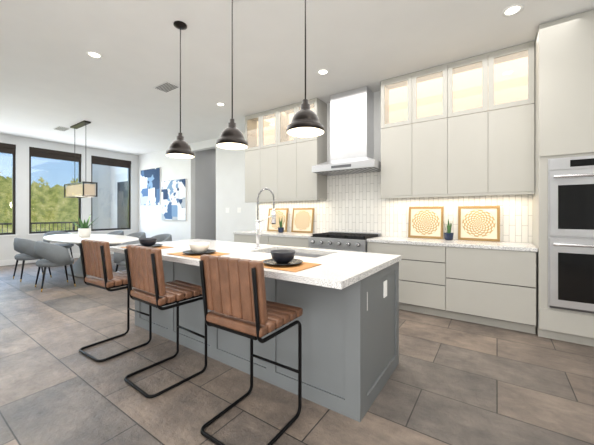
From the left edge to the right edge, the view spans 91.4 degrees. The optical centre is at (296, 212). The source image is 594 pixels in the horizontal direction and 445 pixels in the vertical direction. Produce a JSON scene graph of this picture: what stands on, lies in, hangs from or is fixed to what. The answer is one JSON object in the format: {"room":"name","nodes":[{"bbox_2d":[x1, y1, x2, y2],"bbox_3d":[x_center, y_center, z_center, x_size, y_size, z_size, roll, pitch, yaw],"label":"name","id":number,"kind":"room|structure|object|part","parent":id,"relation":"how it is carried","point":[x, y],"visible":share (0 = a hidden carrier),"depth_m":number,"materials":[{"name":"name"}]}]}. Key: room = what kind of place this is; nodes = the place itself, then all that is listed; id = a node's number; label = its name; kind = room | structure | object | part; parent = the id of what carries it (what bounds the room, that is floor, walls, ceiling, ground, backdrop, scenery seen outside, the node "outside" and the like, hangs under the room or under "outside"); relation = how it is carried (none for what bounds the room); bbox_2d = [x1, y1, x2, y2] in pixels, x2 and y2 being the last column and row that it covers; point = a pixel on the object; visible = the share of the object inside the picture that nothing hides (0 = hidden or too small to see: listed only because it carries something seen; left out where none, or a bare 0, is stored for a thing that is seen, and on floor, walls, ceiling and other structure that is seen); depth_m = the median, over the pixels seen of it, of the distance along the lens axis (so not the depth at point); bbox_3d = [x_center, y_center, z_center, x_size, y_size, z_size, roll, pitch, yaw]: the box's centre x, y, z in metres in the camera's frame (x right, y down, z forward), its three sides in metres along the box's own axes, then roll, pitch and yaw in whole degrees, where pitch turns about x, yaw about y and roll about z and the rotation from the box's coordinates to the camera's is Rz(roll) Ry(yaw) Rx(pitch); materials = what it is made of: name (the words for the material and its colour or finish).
{"room":"kitchen","nodes":[
{"label":"kitchen","id":0,"kind":"room"},
{"bbox_2d":[0,133,137,259],"bbox_3d":[-7.537,-0.320,6.597,0.200,3.200,7.900,0,0,35],"label":"wall","id":1,"kind":"structure","parent":0,"point":[7,250],"depth_m":7.54,"materials":[{"name":"white paint"}]},
{"bbox_2d":[0,143,16,235],"bbox_3d":[-7.357,-0.568,6.788,0.160,2.265,1.160,0,0,35],"label":"window","id":2,"kind":"structure","parent":1,"relation":"in","point":[6,148],"depth_m":7.20,"materials":[{"name":"brown metal"}]},
{"bbox_2d":[28,147,80,234],"bbox_3d":[-6.575,-0.568,7.920,0.160,2.265,1.181,0,0,35],"label":"window","id":3,"kind":"structure","parent":1,"relation":"in","point":[52,154],"depth_m":7.85,"materials":[{"name":"clear glass"}]},
{"bbox_2d":[0,251,113,265],"bbox_3d":[-7.433,1.210,6.555,0.019,0.140,7.550,0,0,35],"label":"baseboard","id":4,"kind":"structure","parent":1,"relation":"attached to","point":[13,261],"depth_m":7.25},
{"bbox_2d":[91,155,131,231],"bbox_3d":[-5.792,-0.568,9.056,0.160,2.265,1.183,0,0,35],"label":"window","id":5,"kind":"structure","parent":1,"relation":"in","point":[98,160],"depth_m":9.12,"materials":[{"name":"clear glass"}]},
{"bbox_2d":[138,132,255,241],"bbox_3d":[-3.003,-0.320,8.151,5.900,3.200,0.192,0,0,35],"label":"wall","id":6,"kind":"structure","parent":0,"point":[230,179],"depth_m":8.16,"materials":[{"name":"white paint"}]},
{"bbox_3d":[-4.638,-0.820,9.188,1.130,1.140,0.040,0,0,35],"label":"art","id":7,"kind":"part","parent":6,"relation":"part of"},
{"bbox_3d":[-3.605,-0.375,8.475,1.210,1.170,0.040,0,0,35],"label":"art","id":8,"kind":"part","parent":6,"relation":"part of"},
{"bbox_2d":[226,208,240,212],"bbox_3d":[-1.559,-0.070,7.083,0.530,0.120,0.008,0,0,35],"label":"switch plates","id":9,"kind":"object","parent":6,"relation":"attached to","point":[238,210],"visible":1,"depth_m":7.00,"materials":[{"name":"white plastic"}]},
{"bbox_2d":[195,149,215,239],"bbox_3d":[-2.175,-0.320,9.306,0.150,3.200,2.650,0,0,35],"label":"wall","id":10,"kind":"structure","parent":0,"point":[205,194],"depth_m":8.45,"materials":[{"name":"paint"}]},
{"bbox_2d":[0,254,593,444],"bbox_3d":[-1.881,1.330,4.274,12.350,0.100,10.700,0,0,35],"label":"floor","id":11,"kind":"structure","parent":0,"point":[453,382],"depth_m":2.12,"materials":[{"name":"tile"}]},
{"bbox_2d":[13,238,51,281],"bbox_3d":[-5.206,0.875,5.697,0.605,0.813,0.522,0,0,35],"label":"chair","id":12,"kind":"object","parent":11,"relation":"on","point":[25,248],"visible":0.81,"depth_m":5.46,"materials":[{"name":"grey fabric"}]},
{"bbox_2d":[35,241,75,291],"bbox_3d":[-4.189,0.875,5.020,0.606,0.813,0.521,0,0,35],"label":"chair","id":13,"kind":"object","parent":11,"relation":"on","point":[52,255],"visible":1,"depth_m":4.80,"materials":[{"name":"grey fabric"}]},
{"bbox_2d":[43,231,73,262],"bbox_3d":[-6.003,0.875,7.301,0.522,0.813,0.605,0,0,35],"label":"chair","id":14,"kind":"object","parent":11,"relation":"on","point":[67,245],"visible":0.42,"depth_m":7.35,"materials":[{"name":"grey fabric"}]},
{"bbox_2d":[43,234,138,277],"bbox_3d":[-4.450,0.900,6.229,3.200,0.760,1.320,0,0,35],"label":"dining table","id":15,"kind":"object","parent":11,"relation":"on","point":[76,239],"visible":0.46,"depth_m":5.91,"materials":[{"name":"stone"}]},
{"bbox_2d":[73,214,96,236],"bbox_3d":[-4.580,0.267,6.285,0.453,0.504,0.418,0,0,35],"label":"potted plant","id":16,"kind":"object","parent":15,"relation":"on","point":[84,229],"visible":1,"depth_m":6.19,"materials":[{"name":"white ceramic"}]},
{"bbox_2d":[79,239,151,361],"bbox_3d":[-1.729,0.763,2.768,0.473,1.031,0.487,0,0,35],"label":"stool","id":17,"kind":"object","parent":11,"relation":"on","point":[95,255],"visible":0.83,"depth_m":2.63,"materials":[{"name":"brown leather"}]},
{"bbox_2d":[108,230,123,245],"bbox_3d":[-4.842,0.875,7.600,0.605,0.813,0.522,0,0,35],"label":"chair","id":18,"kind":"object","parent":11,"relation":"on","point":[120,232],"visible":0.27,"depth_m":7.66,"materials":[{"name":"grey fabric"}]},
{"bbox_2d":[113,240,139,289],"bbox_3d":[-2.898,0.875,5.156,0.522,0.813,0.605,0,0,35],"label":"chair","id":19,"kind":"object","parent":11,"relation":"on","point":[118,258],"visible":0.1,"depth_m":4.90,"materials":[{"name":"grey fabric"}]},
{"bbox_2d":[118,232,145,265],"bbox_3d":[-3.934,0.875,6.974,0.606,0.813,0.521,0,0,35],"label":"chair","id":20,"kind":"object","parent":11,"relation":"on","point":[140,234],"visible":0.12,"depth_m":7.15,"materials":[{"name":"grey fabric"}]},
{"bbox_2d":[151,234,171,241],"bbox_3d":[-3.029,0.875,6.349,0.605,0.813,0.523,0,0,35],"label":"chair","id":21,"kind":"object","parent":11,"relation":"on","point":[163,237],"visible":0.15,"depth_m":6.53,"materials":[{"name":"grey fabric"}]},
{"bbox_2d":[124,245,206,397],"bbox_3d":[-1.037,0.763,2.291,0.473,1.031,0.487,0,0,35],"label":"stool","id":22,"kind":"object","parent":11,"relation":"on","point":[145,273],"visible":0.92,"depth_m":2.17,"materials":[{"name":"brown leather"}]},
{"bbox_2d":[199,254,302,444],"bbox_3d":[-0.274,0.763,1.764,0.468,1.031,0.480,0,0,35],"label":"stool","id":23,"kind":"object","parent":11,"relation":"on","point":[234,295],"visible":1,"depth_m":1.63,"materials":[{"name":"brown leather"}]},
{"bbox_2d":[234,234,269,244],"bbox_3d":[-0.671,0.840,5.534,0.850,0.880,0.628,0,0,35],"label":"base cabinet","id":24,"kind":"object","parent":11,"relation":"on","point":[237,237],"depth_m":5.27,"materials":[{"name":"beige wood"}]},
{"bbox_2d":[135,259,398,421],"bbox_3d":[-0.493,0.840,2.895,2.724,0.880,0.850,0,0,35],"label":"kitchen island","id":25,"kind":"object","parent":11,"relation":"on","point":[347,302],"depth_m":2.05,"materials":[{"name":"grey paint"}]},
{"bbox_2d":[110,239,401,290],"bbox_3d":[-0.583,0.380,2.783,2.780,0.040,1.160,0,0,35],"label":"island countertop","id":26,"kind":"structure","parent":25,"relation":"on","point":[339,270],"depth_m":2.25,"materials":[{"name":"white stone"}]},
{"bbox_2d":[121,246,172,248],"bbox_3d":[-1.561,0.357,3.021,0.450,0.004,0.320,0,0,35],"label":"placemat","id":27,"kind":"object","parent":26,"relation":"on","point":[160,247],"visible":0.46,"depth_m":2.99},
{"bbox_2d":[137,244,162,246],"bbox_3d":[-1.555,0.344,3.029,0.280,0.017,0.280,0,0,35],"label":"plate","id":28,"kind":"object","parent":27,"relation":"on","point":[155,245],"visible":0.54,"depth_m":3.06,"materials":[{"name":"black ceramic"}]},
{"bbox_2d":[139,238,156,245],"bbox_3d":[-1.555,0.305,3.029,0.176,0.080,0.176,0,0,35],"label":"bowl","id":29,"kind":"object","parent":28,"relation":"on","point":[147,241],"visible":1,"depth_m":2.97,"materials":[{"name":"black ceramic"}]},
{"bbox_2d":[168,252,229,258],"bbox_3d":[-0.861,0.357,2.538,0.450,0.004,0.320,0,0,35],"label":"placemat","id":30,"kind":"object","parent":26,"relation":"on","point":[194,255],"visible":0.65,"depth_m":2.48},
{"bbox_2d":[182,249,215,254],"bbox_3d":[-0.856,0.344,2.546,0.280,0.017,0.280,0,0,35],"label":"plate","id":31,"kind":"object","parent":30,"relation":"on","point":[192,252],"visible":0.77,"depth_m":2.54,"materials":[{"name":"black ceramic"}]},
{"bbox_2d":[189,242,209,252],"bbox_3d":[-0.856,0.305,2.546,0.176,0.080,0.176,0,0,35],"label":"bowl","id":32,"kind":"object","parent":31,"relation":"on","point":[198,247],"visible":1,"depth_m":2.49,"materials":[{"name":"white ceramic"}]},
{"bbox_2d":[255,188,275,247],"bbox_3d":[-0.307,0.052,2.931,0.266,0.614,0.096,0,0,35],"label":"faucet","id":33,"kind":"object","parent":26,"relation":"on","point":[273,220],"visible":1,"depth_m":2.96,"materials":[{"name":"silver metal"}]},
{"bbox_2d":[261,258,321,271],"bbox_3d":[-0.104,0.357,2.015,0.450,0.004,0.320,0,0,35],"label":"placemat","id":34,"kind":"object","parent":26,"relation":"on","point":[299,267],"visible":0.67,"depth_m":1.93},
{"bbox_2d":[263,258,302,265],"bbox_3d":[-0.098,0.344,2.024,0.280,0.017,0.280,0,0,35],"label":"plate","id":35,"kind":"object","parent":34,"relation":"on","point":[293,261],"visible":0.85,"depth_m":2.00,"materials":[{"name":"black ceramic"}]},
{"bbox_2d":[270,249,294,262],"bbox_3d":[-0.098,0.305,2.024,0.176,0.080,0.176,0,0,35],"label":"bowl","id":36,"kind":"object","parent":35,"relation":"on","point":[282,256],"visible":1,"depth_m":1.97,"materials":[{"name":"black ceramic"}]},
{"bbox_2d":[270,251,321,258],"bbox_3d":[-0.033,0.509,2.708,0.750,0.242,0.440,0,0,35],"label":"sink","id":37,"kind":"object","parent":26,"relation":"in","point":[313,254],"depth_m":2.84,"materials":[{"name":"silver metal"}]},
{"bbox_2d":[270,236,308,247],"bbox_3d":[0.028,0.840,5.051,0.850,0.880,0.628,0,0,35],"label":"base cabinet","id":38,"kind":"object","parent":11,"relation":"on","point":[287,241],"depth_m":4.77,"materials":[{"name":"beige wood"}]},
{"bbox_2d":[233,230,316,237],"bbox_3d":[-0.328,0.380,5.291,1.710,0.040,0.638,0,0,35],"label":"countertop","id":39,"kind":"structure","parent":38,"relation":"on","point":[286,234],"depth_m":5.09,"materials":[{"name":"stone"}]},
{"bbox_2d":[267,208,287,231],"bbox_3d":[-0.380,0.134,5.658,0.470,0.449,0.077,0,0,35],"label":"frame","id":40,"kind":"object","parent":39,"relation":"on","point":[281,212],"visible":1,"depth_m":5.64,"materials":[{"name":"beige paper"}]},
{"bbox_2d":[278,216,284,232],"bbox_3d":[-0.287,0.202,5.324,0.137,0.314,0.116,0,0,35],"label":"potted plant","id":41,"kind":"object","parent":39,"relation":"on","point":[281,229],"visible":1,"depth_m":5.30,"materials":[{"name":"green plant"}]},
{"bbox_2d":[291,208,313,232],"bbox_3d":[0.102,0.134,5.325,0.460,0.449,0.077,0,0,35],"label":"frame","id":42,"kind":"object","parent":39,"relation":"on","point":[302,220],"visible":0.98,"depth_m":5.32,"materials":[{"name":"beige paper"}]},
{"bbox_2d":[308,231,380,251],"bbox_3d":[0.728,0.797,4.494,0.915,0.965,0.746,0,0,35],"label":"range","id":43,"kind":"object","parent":11,"relation":"on","point":[345,241],"visible":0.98,"depth_m":4.27,"materials":[{"name":"silver metal"}]},
{"bbox_2d":[367,242,446,317],"bbox_3d":[1.551,0.840,4.001,0.980,0.880,0.628,0,0,35],"label":"base cabinet","id":44,"kind":"object","parent":11,"relation":"on","point":[422,268],"depth_m":3.63,"materials":[{"name":"beige wood"}]},
{"bbox_2d":[447,247,535,333],"bbox_3d":[2.300,0.840,3.484,0.840,0.880,0.628,0,0,35],"label":"base cabinet","id":45,"kind":"object","parent":11,"relation":"on","point":[493,287],"depth_m":3.21,"materials":[{"name":"beige wood"}]},
{"bbox_2d":[367,236,537,251],"bbox_3d":[1.898,0.380,3.755,1.830,0.040,0.638,0,0,35],"label":"countertop","id":46,"kind":"structure","parent":45,"relation":"on","point":[517,246],"depth_m":3.54,"materials":[{"name":"stone"}]},
{"bbox_2d":[408,206,443,238],"bbox_3d":[1.831,0.134,4.133,0.460,0.449,0.077,0,0,35],"label":"frame","id":47,"kind":"object","parent":46,"relation":"on","point":[425,222],"visible":1,"depth_m":4.12,"materials":[{"name":"beige paper"}]},
{"bbox_2d":[443,217,453,239],"bbox_3d":[2.015,0.205,3.866,0.129,0.308,0.123,0,0,35],"label":"potted plant","id":48,"kind":"object","parent":46,"relation":"on","point":[448,234],"visible":1,"depth_m":3.83,"materials":[{"name":"green plant"}]},
{"bbox_2d":[458,206,499,241],"bbox_3d":[2.357,0.134,3.769,0.460,0.449,0.077,0,0,35],"label":"frame","id":49,"kind":"object","parent":46,"relation":"on","point":[478,223],"visible":0.96,"depth_m":3.76,"materials":[{"name":"beige paper"}]},
{"bbox_2d":[532,10,593,346],"bbox_3d":[2.989,-0.318,2.924,0.900,3.195,0.789,0,0,35],"label":"tall cabinet","id":50,"kind":"object","parent":11,"relation":"on","point":[563,219],"visible":0.96,"depth_m":2.82,"materials":[{"name":"white wood"}]},
{"bbox_2d":[0,0,593,154],"bbox_3d":[-1.881,-1.970,4.274,12.350,0.100,10.700,0,0,35],"label":"ceiling","id":51,"kind":"structure","parent":0,"point":[53,74],"depth_m":3.49,"materials":[{"name":"paint"}]},
{"bbox_2d":[53,126,70,130],"bbox_3d":[-5.351,-1.913,6.595,0.380,0.014,0.220,0,0,35],"label":"ceiling vent","id":52,"kind":"object","parent":51,"relation":"in","point":[60,128],"visible":1,"depth_m":6.56,"materials":[{"name":"white metal"}]},
{"bbox_2d":[70,120,90,128],"label":"ceiling canopy","id":53,"kind":"object","parent":51,"relation":"hanging from","point":[82,123],"depth_m":6.20,"materials":[{"name":"brown metal"}]},
{"bbox_2d":[64,181,97,197],"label":"chandelier","id":54,"kind":"object","parent":51,"relation":"hanging from","point":[79,190],"depth_m":6.06,"materials":[{"name":"beige fabric"}]},
{"bbox_2d":[86,51,102,58],"bbox_3d":[-2.457,-1.917,3.517,0.170,0.006,0.170,0,0,35],"label":"recessed light","id":55,"kind":"object","parent":51,"relation":"in","point":[93,54],"visible":1,"depth_m":3.52,"materials":[{"name":"white"}]},
{"bbox_2d":[153,81,179,92],"bbox_3d":[-1.982,-1.913,4.417,0.380,0.014,0.220,0,0,35],"label":"ceiling vent","id":56,"kind":"object","parent":51,"relation":"in","point":[166,86],"visible":1,"depth_m":4.40,"materials":[{"name":"white metal"}]},
{"bbox_2d":[166,21,194,158],"bbox_3d":[-1.190,-1.250,2.959,0.276,1.340,0.276,0,0,35],"label":"pendant light","id":57,"kind":"object","parent":51,"relation":"hanging from","point":[179,147],"visible":1,"depth_m":2.93,"materials":[{"name":"brown metal"}]},
{"bbox_2d":[216,0,247,149],"bbox_3d":[-0.565,-1.250,2.528,0.276,1.340,0.276,0,0,35],"label":"pendant light","id":58,"kind":"object","parent":51,"relation":"hanging from","point":[231,137],"visible":1,"depth_m":2.49,"materials":[{"name":"brown metal"}]},
{"bbox_2d":[286,0,324,137],"bbox_3d":[0.061,-1.250,2.096,0.276,1.340,0.276,0,0,35],"label":"pendant light","id":59,"kind":"object","parent":51,"relation":"hanging from","point":[305,122],"visible":1,"depth_m":2.06,"materials":[{"name":"brown metal"}]},
{"bbox_2d":[317,69,328,74],"bbox_3d":[0.354,-1.917,3.947,0.170,0.006,0.170,0,0,35],"label":"recessed light","id":60,"kind":"object","parent":51,"relation":"in","point":[323,72],"visible":1,"depth_m":3.95,"materials":[{"name":"white"}]},
{"bbox_2d":[501,4,523,16],"bbox_3d":[2.041,-1.917,2.747,0.170,0.006,0.170,0,0,35],"label":"recessed light","id":61,"kind":"object","parent":51,"relation":"in","point":[512,10],"visible":1,"depth_m":2.75,"materials":[{"name":"white"}]},
{"bbox_2d":[256,91,524,242],"bbox_3d":[1.882,-0.320,4.533,6.250,3.200,0.600,0,0,35],"label":"wall","id":62,"kind":"structure","parent":0,"point":[377,126],"depth_m":4.60,"materials":[{"name":"white paint"}]},
{"bbox_2d":[245,146,260,201],"bbox_3d":[-0.765,-0.760,5.781,0.415,1.038,0.348,0,0,35],"label":"upper cabinet","id":63,"kind":"object","parent":62,"relation":"attached to","point":[253,153],"depth_m":5.64,"materials":[{"name":"beige wood"}]},
{"bbox_2d":[261,142,276,201],"bbox_3d":[-0.424,-0.760,5.545,0.415,1.038,0.348,0,0,35],"label":"upper cabinet","id":64,"kind":"object","parent":62,"relation":"attached to","point":[269,151],"depth_m":5.41,"materials":[{"name":"beige wood"}]},
{"bbox_2d":[277,138,296,201],"bbox_3d":[-0.082,-0.760,5.310,0.415,1.038,0.348,0,0,35],"label":"upper cabinet","id":65,"kind":"object","parent":62,"relation":"attached to","point":[280,162],"depth_m":5.16,"materials":[{"name":"beige wood"}]},
{"bbox_2d":[297,135,326,200],"bbox_3d":[0.260,-0.760,5.074,0.415,1.038,0.348,0,0,35],"label":"upper cabinet","id":66,"kind":"object","parent":62,"relation":"attached to","point":[311,151],"depth_m":4.93,"materials":[{"name":"white wood"}]},
{"bbox_2d":[312,86,380,175],"bbox_3d":[0.811,-1.278,4.565,1.030,1.275,0.540,0,0,35],"label":"range hood","id":67,"kind":"object","parent":62,"relation":"attached to","point":[351,131],"visible":0.9,"depth_m":4.50,"materials":[{"name":"silver metal"}]},
{"bbox_2d":[259,172,531,242],"bbox_3d":[1.001,-0.190,4.770,4.470,1.100,0.010,0,0,35],"label":"backsplash","id":68,"kind":"structure","parent":62,"relation":"attached to","point":[353,203],"depth_m":4.58,"materials":[{"name":"tile"}]},
{"bbox_2d":[381,117,412,196],"bbox_3d":[1.490,-0.760,4.225,0.433,1.038,0.348,0,0,35],"label":"upper cabinet","id":69,"kind":"object","parent":62,"relation":"attached to","point":[396,136],"depth_m":4.07,"materials":[{"name":"white wood"}]},
{"bbox_2d":[413,113,448,196],"bbox_3d":[1.847,-0.760,3.979,0.434,1.038,0.348,0,0,35],"label":"upper cabinet","id":70,"kind":"object","parent":62,"relation":"attached to","point":[431,133],"depth_m":3.82,"materials":[{"name":"white wood"}]},
{"bbox_2d":[449,105,488,196],"bbox_3d":[2.204,-0.760,3.733,0.434,1.038,0.348,0,0,35],"label":"upper cabinet","id":71,"kind":"object","parent":62,"relation":"attached to","point":[465,127],"depth_m":3.57,"materials":[{"name":"white wood"}]},
{"bbox_2d":[489,97,534,195],"bbox_3d":[2.561,-0.760,3.487,0.433,1.038,0.348,0,0,35],"label":"upper cabinet","id":72,"kind":"object","parent":62,"relation":"attached to","point":[511,123],"depth_m":3.34,"materials":[{"name":"white wood"}]},
{"label":"outside","id":73,"kind":"structure","parent":0,"visible":0},
{"bbox_2d":[0,153,77,232],"bbox_3d":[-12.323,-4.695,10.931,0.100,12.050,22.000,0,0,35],"label":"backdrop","id":74,"kind":"structure","parent":73,"point":[48,196],"depth_m":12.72,"materials":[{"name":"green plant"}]},
{"bbox_3d":[-9.791,1.455,9.184,6.450,0.250,22.000,0,0,35],"label":"ground","id":75,"kind":"structure","parent":73,"visible":0},
{"bbox_2d":[0,222,77,232],"bbox_3d":[-8.833,0.815,8.505,0.060,1.030,20.030,0,0,35],"label":"railing","id":76,"kind":"object","parent":75,"relation":"on","point":[36,223],"depth_m":9.52,"materials":[{"name":"brown metal"}]},
{"bbox_2d":[92,164,127,228],"bbox_3d":[-6.611,-0.495,10.361,2.550,3.650,1.050,0,0,35],"label":"exterior wall","id":77,"kind":"structure","parent":75,"relation":"on","point":[120,215],"depth_m":10.63,"materials":[{"name":"white paint"}]}
]}

